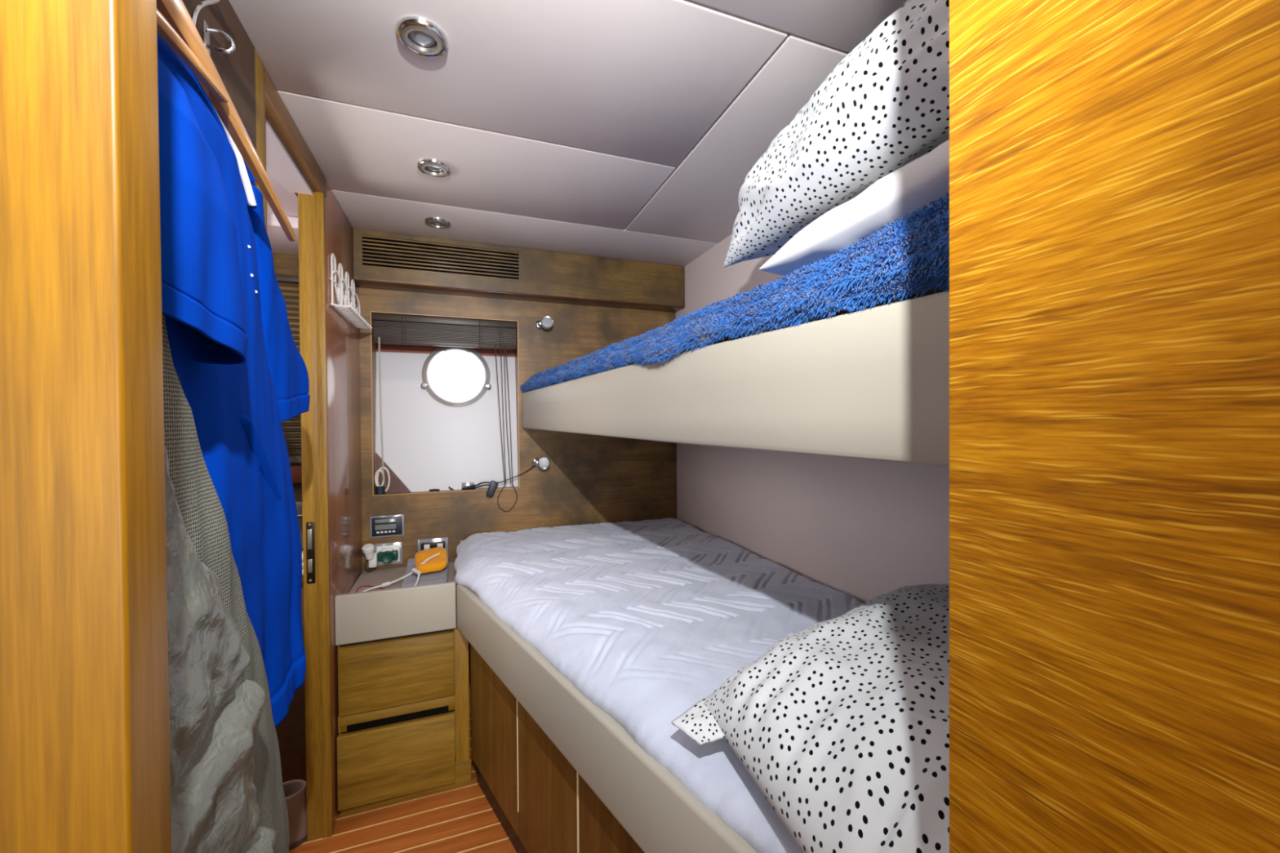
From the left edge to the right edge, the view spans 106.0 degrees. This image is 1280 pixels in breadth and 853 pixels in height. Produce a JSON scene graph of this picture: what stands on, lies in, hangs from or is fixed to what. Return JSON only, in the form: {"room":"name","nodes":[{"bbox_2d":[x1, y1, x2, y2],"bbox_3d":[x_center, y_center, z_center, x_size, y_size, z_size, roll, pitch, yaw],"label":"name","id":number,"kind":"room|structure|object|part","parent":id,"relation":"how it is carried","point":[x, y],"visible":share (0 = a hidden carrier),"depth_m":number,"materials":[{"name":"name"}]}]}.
{"room":"boat cabin","nodes":[
{"label":"boat cabin","id":0,"kind":"room"},
{"bbox_2d":[0,0,171,852],"bbox_3d":[-0.661,0.106,0.116,0.840,2.295,0.038,-1,1,-20],"label":"door frame","id":1,"kind":"structure","parent":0,"point":[85,726],"depth_m":0.24,"materials":[{"name":"brown wood"}]},
{"bbox_2d":[182,0,362,827],"bbox_3d":[-0.826,0.237,1.070,0.060,2.015,1.863,-1,1,-20],"label":"wall","id":2,"kind":"structure","parent":0,"point":[343,344],"depth_m":1.56,"materials":[{"name":"red wood"}]},
{"bbox_2d":[202,19,235,54],"bbox_3d":[-0.675,-0.620,0.774,0.037,0.044,0.019,-1,1,-20],"label":"coat hook","id":3,"kind":"object","parent":2,"relation":"attached to","point":[206,29],"visible":0.98,"depth_m":0.77,"materials":[{"name":"silver metal"}]},
{"bbox_3d":[-0.690,-0.620,0.768,0.004,0.044,0.018,-1,1,-20],"label":"plate","id":4,"kind":"part","parent":3,"relation":"part of","materials":[{"name":"silver metal"}]},
{"bbox_2d":[254,50,333,840],"bbox_3d":[-0.896,0.246,1.206,0.094,1.994,0.549,-1,1,-20],"label":"door","id":5,"kind":"structure","parent":2,"relation":"in","point":[281,145],"depth_m":1.44,"materials":[{"name":"brown wood"}]},
{"bbox_3d":[-0.983,0.377,1.440,0.022,0.184,0.004,-1,1,-20],"label":"strike plate","id":6,"kind":"part","parent":5,"relation":"part of","materials":[{"name":"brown metal"}]},
{"bbox_2d":[330,253,372,329],"bbox_3d":[-1.006,-0.463,1.692,0.060,0.174,0.390,-1,1,-20],"label":"wire rack","id":7,"kind":"object","parent":2,"relation":"attached to","point":[347,311],"visible":1,"depth_m":1.63,"materials":[{"name":"white metal"}]},
{"bbox_3d":[-1.007,-0.420,1.692,0.051,0.088,0.390,-1,1,-20],"label":"rail","id":8,"kind":"part","parent":7,"relation":"part of","materials":[{"name":"white metal"}]},
{"bbox_3d":[-0.471,-0.586,0.431,0.180,0.048,0.048,-1,1,-20],"label":"rail","id":9,"kind":"object","parent":2,"relation":"attached to","visible":0},
{"bbox_2d":[156,0,296,241],"bbox_3d":[-0.466,-0.459,0.499,0.024,0.306,0.644,-1,1,-19],"label":"clothes hanger","id":10,"kind":"object","parent":9,"relation":"hanging from","point":[175,26],"visible":0.93,"depth_m":0.53,"materials":[{"name":"brown wood"}]},
{"bbox_2d":[162,314,289,852],"bbox_3d":[-0.431,0.417,0.519,0.097,1.060,0.397,-1,1,-20],"label":"jacket","id":11,"kind":"object","parent":10,"relation":"hanging from","point":[228,795],"visible":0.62,"depth_m":0.44,"materials":[{"name":"grey fabric"}]},
{"bbox_2d":[156,32,306,728],"bbox_3d":[-0.502,0.021,0.604,0.114,0.891,0.599,-1,1,-20],"label":"polo shirt","id":12,"kind":"object","parent":10,"relation":"hanging from","point":[211,308],"visible":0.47,"depth_m":0.55,"materials":[{"name":"blue fabric"}]},
{"bbox_3d":[-0.605,-0.662,0.650,0.082,0.040,0.040,-1,1,-20],"label":"peg","id":13,"kind":"object","parent":2,"relation":"attached to","visible":0},
{"bbox_2d":[191,0,256,205],"bbox_3d":[-0.524,-0.514,0.492,0.011,0.328,0.598,-1,1,-19],"label":"clothes hanger","id":14,"kind":"object","parent":13,"relation":"hanging from","point":[243,173],"visible":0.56,"depth_m":0.72,"materials":[{"name":"white plastic"}]},
{"bbox_3d":[-0.523,-0.432,0.493,0.011,0.164,0.598,-1,1,-19],"label":"arm","id":15,"kind":"part","parent":14,"relation":"part of","materials":[{"name":"white plastic"}]},
{"bbox_2d":[193,73,310,422],"bbox_3d":[-0.624,-0.044,0.725,0.058,0.862,0.693,-1,1,-18],"label":"polo shirt","id":16,"kind":"object","parent":14,"relation":"hanging from","point":[288,371],"visible":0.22,"depth_m":0.86,"materials":[{"name":"blue fabric"}]},
{"bbox_2d":[266,164,298,254],"bbox_3d":[-1.384,-0.711,1.166,0.830,0.085,1.360,-1,1,-20],"label":"wall","id":17,"kind":"structure","parent":0,"point":[279,242],"depth_m":1.62,"materials":[{"name":"white paint"}]},
{"bbox_2d":[272,252,302,502],"bbox_3d":[-1.603,0.234,1.834,0.864,2.015,0.030,-1,1,-20],"label":"wall","id":18,"kind":"structure","parent":0,"point":[283,264],"depth_m":1.90,"materials":[{"name":"brown wood"}]},
{"bbox_2d":[275,274,302,463],"bbox_3d":[-1.461,-0.220,1.847,0.450,0.730,0.038,-1,1,-20],"label":"blind","id":19,"kind":"object","parent":18,"relation":"attached to","point":[281,278],"visible":0.02,"depth_m":1.88,"materials":[{"name":"brown wood"}]},
{"bbox_3d":[-1.458,0.138,1.850,0.450,0.015,0.024,-1,1,-20],"label":"rail","id":20,"kind":"part","parent":19,"relation":"part of","materials":[{"name":"brown wood"}]},
{"bbox_2d":[289,465,302,483],"bbox_3d":[-1.440,0.188,1.847,0.520,0.065,0.062,-1,1,-20],"label":"trim","id":21,"kind":"structure","parent":18,"relation":"attached to","point":[296,470],"depth_m":1.86,"materials":[{"name":"brown wood"}]},
{"bbox_2d":[288,709,516,852],"bbox_3d":[0.081,1.285,-0.466,2.400,0.060,5.850,-1,1,-20],"label":"floor","id":22,"kind":"structure","parent":0,"point":[460,819],"depth_m":1.49,"materials":[{"name":"brown wood"}]},
{"bbox_2d":[275,575,306,782],"bbox_3d":[-1.454,0.879,1.692,0.673,0.725,0.340,-1,1,-20],"label":"vanity cabinet","id":23,"kind":"object","parent":22,"relation":"on","point":[291,732],"visible":0.02,"depth_m":1.63,"materials":[{"name":"brown wood"}]},
{"bbox_2d":[302,548,303,575],"bbox_3d":[-1.263,0.479,1.695,0.200,0.070,0.150,-1,1,-20],"label":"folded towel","id":24,"kind":"object","parent":23,"relation":"on","point":[302,548],"visible":0.02,"depth_m":1.66,"materials":[{"name":"white fabric"}]},
{"bbox_2d":[295,502,302,548],"bbox_3d":[-1.266,0.355,1.698,0.190,0.170,0.102,-1,1,-20],"label":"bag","id":25,"kind":"object","parent":24,"relation":"on","point":[299,504],"visible":0.09,"depth_m":1.68,"materials":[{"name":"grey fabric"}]},
{"bbox_2d":[282,779,306,850],"bbox_3d":[-1.107,1.162,1.418,0.228,0.160,0.092,-1,1,-20],"label":"trash can","id":26,"kind":"object","parent":22,"relation":"on","point":[295,791],"visible":0.41,"depth_m":1.43,"materials":[{"name":"brown plastic"}]},
{"bbox_2d":[334,560,471,816],"bbox_3d":[-0.850,0.884,1.801,0.399,0.704,0.483,-1,1,-20],"label":"nightstand","id":27,"kind":"object","parent":22,"relation":"on","point":[403,718],"visible":0.98,"depth_m":1.58,"materials":[{"name":"brown wood"}]},
{"bbox_2d":[361,543,377,571],"bbox_3d":[-1.075,0.523,1.923,0.042,0.114,0.077,0,1,-6],"label":"night light","id":28,"kind":"object","parent":27,"relation":"on","point":[367,549],"visible":1,"depth_m":1.91,"materials":[{"name":"white plastic"}]},
{"bbox_2d":[355,585,384,592],"bbox_3d":[-0.937,0.585,1.727,0.172,0.004,0.089,0,1,1],"label":"cable","id":29,"kind":"object","parent":27,"relation":"on","point":[363,585],"visible":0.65,"depth_m":1.76,"materials":[{"name":"red plastic"}]},
{"bbox_2d":[334,581,456,645],"bbox_3d":[-0.796,0.611,1.588,0.356,0.156,0.022,-1,1,-20],"label":"drawer","id":30,"kind":"object","parent":27,"relation":"on","point":[405,614],"depth_m":1.58,"materials":[{"name":"beige wood"}]},
{"bbox_3d":[-0.796,0.943,1.592,0.346,0.050,0.016,-1,1,-20],"label":"rail","id":31,"kind":"part","parent":27,"relation":"part of","materials":[{"name":"brown wood"}]},
{"bbox_3d":[-0.789,1.088,1.579,0.344,0.232,0.020,-1,1,-20],"label":"drawer","id":32,"kind":"part","parent":27,"relation":"part of","materials":[{"name":"brown wood"}]},
{"bbox_3d":[-0.791,0.806,1.584,0.337,0.214,0.020,-1,1,-20],"label":"drawer","id":33,"kind":"part","parent":27,"relation":"part of","materials":[{"name":"brown wood"}]},
{"bbox_2d":[361,552,439,591],"bbox_3d":[-0.861,0.541,1.735,0.316,0.091,0.130,-1,1,-41],"label":"cable","id":34,"kind":"object","parent":27,"relation":"on","point":[415,571],"visible":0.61,"depth_m":1.76,"materials":[{"name":"white plastic"}]},
{"bbox_2d":[348,561,454,593],"bbox_3d":[-0.878,0.598,1.808,0.356,0.022,0.447,-1,1,-20],"label":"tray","id":35,"kind":"object","parent":27,"relation":"on","point":[375,577],"depth_m":1.86,"materials":[{"name":"beige"}]},
{"bbox_2d":[401,555,448,587],"bbox_3d":[-0.823,0.558,1.861,0.154,0.050,0.245,-1,1,-20],"label":"folded cloth","id":36,"kind":"object","parent":27,"relation":"on","point":[441,576],"visible":0.55,"depth_m":1.80,"materials":[{"name":"grey fabric"}]},
{"bbox_2d":[414,546,447,573],"bbox_3d":[-0.815,0.520,1.883,0.116,0.063,0.150,-1,1,-26],"label":"pouch","id":37,"kind":"object","parent":36,"relation":"on","point":[437,563],"visible":0.94,"depth_m":1.85,"materials":[{"name":"orange fabric"}]},
{"bbox_3d":[-0.713,0.855,1.870,0.009,0.560,0.444,-1,1,-20],"label":"panel","id":38,"kind":"part","parent":27,"relation":"part of","materials":[{"name":"brown wood"}]},
{"bbox_2d":[456,540,757,852],"bbox_3d":[0.044,0.865,1.316,1.020,0.740,2.013,-1,1,-20],"label":"lower berth","id":39,"kind":"object","parent":22,"relation":"on","point":[558,774],"visible":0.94,"depth_m":1.09,"materials":[{"name":"beige leather"}]},
{"bbox_3d":[-0.452,0.929,1.498,0.017,0.415,0.403,-1,1,-37],"label":"door","id":40,"kind":"part","parent":39,"relation":"part of","materials":[{"name":"brown wood"}]},
{"bbox_3d":[-0.229,0.931,1.203,0.017,0.415,0.332,-1,1,-37],"label":"door","id":41,"kind":"part","parent":39,"relation":"part of","materials":[{"name":"brown wood"}]},
{"bbox_3d":[-0.021,0.933,0.928,0.017,0.415,0.353,-1,1,-37],"label":"door","id":42,"kind":"part","parent":39,"relation":"part of","materials":[{"name":"brown wood"}]},
{"bbox_2d":[453,517,865,852],"bbox_3d":[0.044,0.506,1.315,1.051,0.117,2.012,-1,1,-20],"label":"mattress","id":43,"kind":"object","parent":39,"relation":"on","point":[646,620],"visible":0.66,"depth_m":1.19,"materials":[{"name":"white fabric"}]},
{"bbox_2d":[671,583,949,852],"bbox_3d":[0.431,0.371,0.715,0.703,0.208,0.565,-1,1,-20],"label":"pillow","id":44,"kind":"object","parent":43,"relation":"on","point":[842,725],"visible":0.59,"depth_m":0.59,"materials":[{"name":"white fabric"}]},
{"bbox_2d":[359,287,676,709],"bbox_3d":[-0.471,0.222,2.211,1.550,2.015,0.030,-1,1,-20],"label":"wall","id":45,"kind":"structure","parent":0,"point":[588,479],"depth_m":2.20,"materials":[{"name":"brown wood"}]},
{"bbox_2d":[369,514,404,537],"bbox_3d":[-1.037,0.410,1.978,0.125,0.088,0.015,-1,1,-20],"label":"control panel","id":46,"kind":"object","parent":45,"relation":"attached to","point":[388,526],"visible":1,"depth_m":1.97,"materials":[{"name":"grey"}]},
{"bbox_2d":[373,542,402,565],"bbox_3d":[-1.035,0.524,1.983,0.104,0.090,0.010,-1,1,-20],"label":"wall socket","id":47,"kind":"object","parent":45,"relation":"attached to","point":[395,545],"visible":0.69,"depth_m":1.99,"materials":[{"name":"grey"}]},
{"bbox_2d":[377,547,398,563],"bbox_3d":[-1.025,0.523,1.959,0.074,0.055,0.041,-1,1,-20],"label":"plug","id":48,"kind":"object","parent":47,"relation":"attached to","point":[387,555],"visible":1,"depth_m":1.95,"materials":[{"name":"teal plastic"}]},
{"bbox_3d":[-1.018,0.527,1.947,0.048,0.048,0.013,-1,1,-20],"label":"knob","id":49,"kind":"part","parent":48,"relation":"part of","materials":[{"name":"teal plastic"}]},
{"bbox_2d":[417,537,448,555],"bbox_3d":[-0.875,0.514,2.040,0.119,0.080,0.014,-1,1,-20],"label":"wall socket","id":50,"kind":"object","parent":45,"relation":"attached to","point":[424,544],"visible":0.55,"depth_m":2.04,"materials":[{"name":"grey metal"}]},
{"bbox_2d":[423,544,430,550],"bbox_3d":[-0.896,0.518,2.027,0.022,0.043,0.004,-1,1,-20],"label":"switch","id":51,"kind":"object","parent":50,"relation":"attached to","point":[425,546],"depth_m":2.02,"materials":[{"name":"white plastic"}]},
{"bbox_2d":[362,235,519,280],"bbox_3d":[-0.799,-0.679,1.975,0.586,0.122,0.044,-1,1,-20],"label":"air vent","id":52,"kind":"object","parent":45,"relation":"attached to","point":[382,252],"visible":0.93,"depth_m":1.96,"materials":[{"name":"black wood"}]},
{"bbox_2d":[370,311,519,496],"bbox_3d":[-0.849,-0.096,2.147,0.604,0.787,0.182,-1,1,-20],"label":"window","id":53,"kind":"structure","parent":45,"relation":"in","point":[428,444],"depth_m":2.12,"materials":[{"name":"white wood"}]},
{"bbox_2d":[374,485,385,494],"bbox_3d":[-1.072,0.263,1.990,0.038,0.034,0.038,-1,1,-20],"label":"cap","id":54,"kind":"object","parent":53,"relation":"on","point":[378,490],"visible":1,"depth_m":1.98,"materials":[{"name":"black plastic"}]},
{"bbox_2d":[374,466,390,492],"bbox_3d":[-1.068,0.221,2.001,0.057,0.110,0.017,-1,1,-20],"label":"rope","id":55,"kind":"object","parent":53,"relation":"on","point":[376,475],"visible":0.85,"depth_m":2.00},
{"bbox_2d":[372,312,517,511],"bbox_3d":[-0.821,-0.042,2.075,0.574,0.850,0.037,-1,1,-20],"label":"blind","id":56,"kind":"object","parent":53,"relation":"attached to","point":[389,329],"visible":1,"depth_m":2.06,"materials":[{"name":"brown"}]},
{"bbox_3d":[-0.981,-0.401,2.003,0.016,0.127,0.005,-1,1,-20],"label":"ladder cord","id":57,"kind":"part","parent":56,"relation":"part of","materials":[{"name":"fabric"}]},
{"bbox_3d":[-0.825,-0.355,2.076,0.568,0.021,0.026,-1,1,-20],"label":"rail","id":58,"kind":"part","parent":56,"relation":"part of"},
{"bbox_3d":[-0.695,-0.405,2.109,0.016,0.127,0.005,-1,1,-20],"label":"ladder cord","id":59,"kind":"part","parent":56,"relation":"part of","materials":[{"name":"fabric"}]},
{"bbox_3d":[-0.619,-0.050,2.134,0.039,0.618,0.005,-1,1,-17],"label":"pull cord","id":60,"kind":"part","parent":56,"relation":"part of","materials":[{"name":"grey fabric"}]},
{"bbox_3d":[-0.616,-0.406,2.138,0.016,0.127,0.005,-1,1,-20],"label":"ladder cord","id":61,"kind":"part","parent":56,"relation":"part of","materials":[{"name":"fabric"}]},
{"bbox_3d":[-0.606,-0.050,2.139,0.020,0.618,0.004,-1,1,-13],"label":"pull cord","id":62,"kind":"part","parent":56,"relation":"part of","materials":[{"name":"grey fabric"}]},
{"bbox_3d":[-0.589,-0.050,2.145,0.028,0.618,0.005,-1,1,-16],"label":"pull cord","id":63,"kind":"part","parent":56,"relation":"part of","materials":[{"name":"grey fabric"}]},
{"bbox_3d":[-0.582,-0.050,2.148,0.027,0.618,0.004,-1,1,-15],"label":"pull cord","id":64,"kind":"part","parent":56,"relation":"part of","materials":[{"name":"grey fabric"}]},
{"bbox_3d":[-0.871,-0.398,2.199,0.580,0.144,0.051,-1,1,-20],"label":"liner trim","id":65,"kind":"part","parent":53,"relation":"part of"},
{"bbox_2d":[420,346,491,407],"bbox_3d":[-0.824,-0.231,2.168,0.296,0.287,0.056,-1,1,-20],"label":"porthole","id":66,"kind":"object","parent":53,"relation":"attached to","point":[460,375],"visible":0.95,"depth_m":2.17,"materials":[{"name":"white glass"}]},
{"bbox_3d":[-0.825,-0.232,2.171,0.222,0.220,0.030,-1,1,-20],"label":"glass","id":67,"kind":"part","parent":66,"relation":"part of","materials":[{"name":"white glass"}]},
{"bbox_2d":[462,482,473,488],"bbox_3d":[-0.758,0.261,2.123,0.050,0.028,0.007,-1,1,-20],"label":"tag","id":68,"kind":"object","parent":53,"relation":"on","point":[464,484],"visible":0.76,"depth_m":2.12,"materials":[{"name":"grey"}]},
{"bbox_2d":[352,228,684,306],"bbox_3d":[-0.458,-0.667,2.135,1.398,0.194,0.108,-1,1,-20],"label":"wall panel","id":69,"kind":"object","parent":45,"relation":"attached to","point":[541,273],"depth_m":2.12,"materials":[{"name":"brown wood"}]},
{"bbox_2d":[354,280,684,312],"bbox_3d":[-0.458,-0.568,2.137,1.398,0.003,0.104,-1,1,-20],"label":"trim","id":70,"kind":"structure","parent":45,"relation":"attached to","point":[362,284],"depth_m":2.09,"materials":[{"name":"brown wood"}]},
{"bbox_2d":[531,457,550,469],"bbox_3d":[-0.445,0.162,2.166,0.073,0.055,0.073,-1,1,-20],"label":"reading lamp","id":71,"kind":"object","parent":45,"relation":"attached to","point":[544,463],"visible":1,"depth_m":2.14,"materials":[{"name":"silver metal"}]},
{"bbox_2d":[462,463,536,489],"bbox_3d":[-0.618,0.221,2.134,0.323,0.107,0.022,-1,1,-14],"label":"cable","id":72,"kind":"object","parent":71,"relation":"hanging from","point":[473,486],"visible":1,"depth_m":2.11,"materials":[{"name":"black plastic"}]},
{"bbox_2d":[485,480,498,497],"bbox_3d":[-0.647,0.274,2.115,0.052,0.075,0.020,-1,1,-20],"label":"adapter","id":73,"kind":"object","parent":72,"relation":"hanging from","point":[493,485],"visible":1,"depth_m":2.10,"materials":[{"name":"black plastic"}]},
{"bbox_2d":[534,316,553,329],"bbox_3d":[-0.430,-0.462,2.166,0.073,0.056,0.075,-1,1,-20],"label":"reading lamp","id":74,"kind":"object","parent":45,"relation":"attached to","point":[547,322],"visible":1,"depth_m":2.14,"materials":[{"name":"silver metal"}]},
{"bbox_2d":[228,0,906,266],"bbox_3d":[-0.508,-0.783,1.058,2.400,0.060,2.550,-1,1,-20],"label":"ceiling","id":75,"kind":"structure","parent":0,"point":[628,130],"depth_m":1.13,"materials":[{"name":"white paint"}]},
{"bbox_2d":[395,15,448,57],"bbox_3d":[-0.419,-0.747,0.928,0.092,0.011,0.092,-1,1,-20],"label":"recessed light","id":76,"kind":"object","parent":75,"relation":"in","point":[422,31],"visible":1,"depth_m":0.92,"materials":[{"name":"silver metal"}]},
{"bbox_2d":[416,158,450,177],"bbox_3d":[-0.600,-0.751,1.404,0.092,0.011,0.092,-1,1,-20],"label":"recessed light","id":77,"kind":"object","parent":75,"relation":"in","point":[431,164],"visible":1,"depth_m":1.39,"materials":[{"name":"grey metal"}]},
{"bbox_2d":[424,216,451,228],"bbox_3d":[-0.750,-0.754,1.789,0.092,0.011,0.092,-1,1,-20],"label":"recessed light","id":78,"kind":"object","parent":75,"relation":"in","point":[437,220],"visible":1,"depth_m":1.78,"materials":[{"name":"grey metal"}]},
{"bbox_2d":[675,233,949,603],"bbox_3d":[0.566,0.222,1.486,0.050,2.015,2.050,-1,1,-20],"label":"wall","id":79,"kind":"structure","parent":0,"point":[864,530],"depth_m":1.49,"materials":[{"name":"paint"}]},
{"bbox_2d":[521,285,949,466],"bbox_3d":[0.175,-0.086,1.357,0.764,0.241,2.014,-1,1,-20],"label":"bunk","id":80,"kind":"object","parent":79,"relation":"attached to","point":[873,384],"visible":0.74,"depth_m":0.67,"materials":[{"name":"beige leather"}]},
{"bbox_2d":[520,192,949,392],"bbox_3d":[0.174,-0.213,1.358,0.783,0.161,2.022,-1,1,-20],"label":"blanket","id":81,"kind":"object","parent":80,"relation":"on","point":[909,255],"visible":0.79,"depth_m":0.65,"materials":[{"name":"blue fabric"}]},
{"bbox_2d":[759,139,949,276],"bbox_3d":[0.505,-0.318,0.771,0.490,0.140,0.620,-1,1,-20],"label":"pillow","id":82,"kind":"object","parent":81,"relation":"on","point":[925,180],"visible":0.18,"depth_m":0.67,"materials":[{"name":"white fabric"}]},
{"bbox_2d":[723,0,949,267],"bbox_3d":[0.397,-0.523,0.796,0.259,0.311,0.744,-1,1,-20],"label":"pillow","id":83,"kind":"object","parent":82,"relation":"on","point":[884,107],"visible":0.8,"depth_m":0.72,"materials":[{"name":"white fabric"}]},
{"bbox_3d":[0.190,-0.137,1.361,0.725,0.138,2.010,-1,1,-20],"label":"mattress","id":84,"kind":"part","parent":80,"relation":"part of","materials":[{"name":"fabric"}]},
{"bbox_2d":[949,0,1279,852],"bbox_3d":[0.388,0.101,-0.134,0.032,2.295,0.976,-1,1,-20],"label":"door","id":85,"kind":"structure","parent":0,"point":[1114,165],"depth_m":0.24,"materials":[{"name":"brown wood"}]}
]}

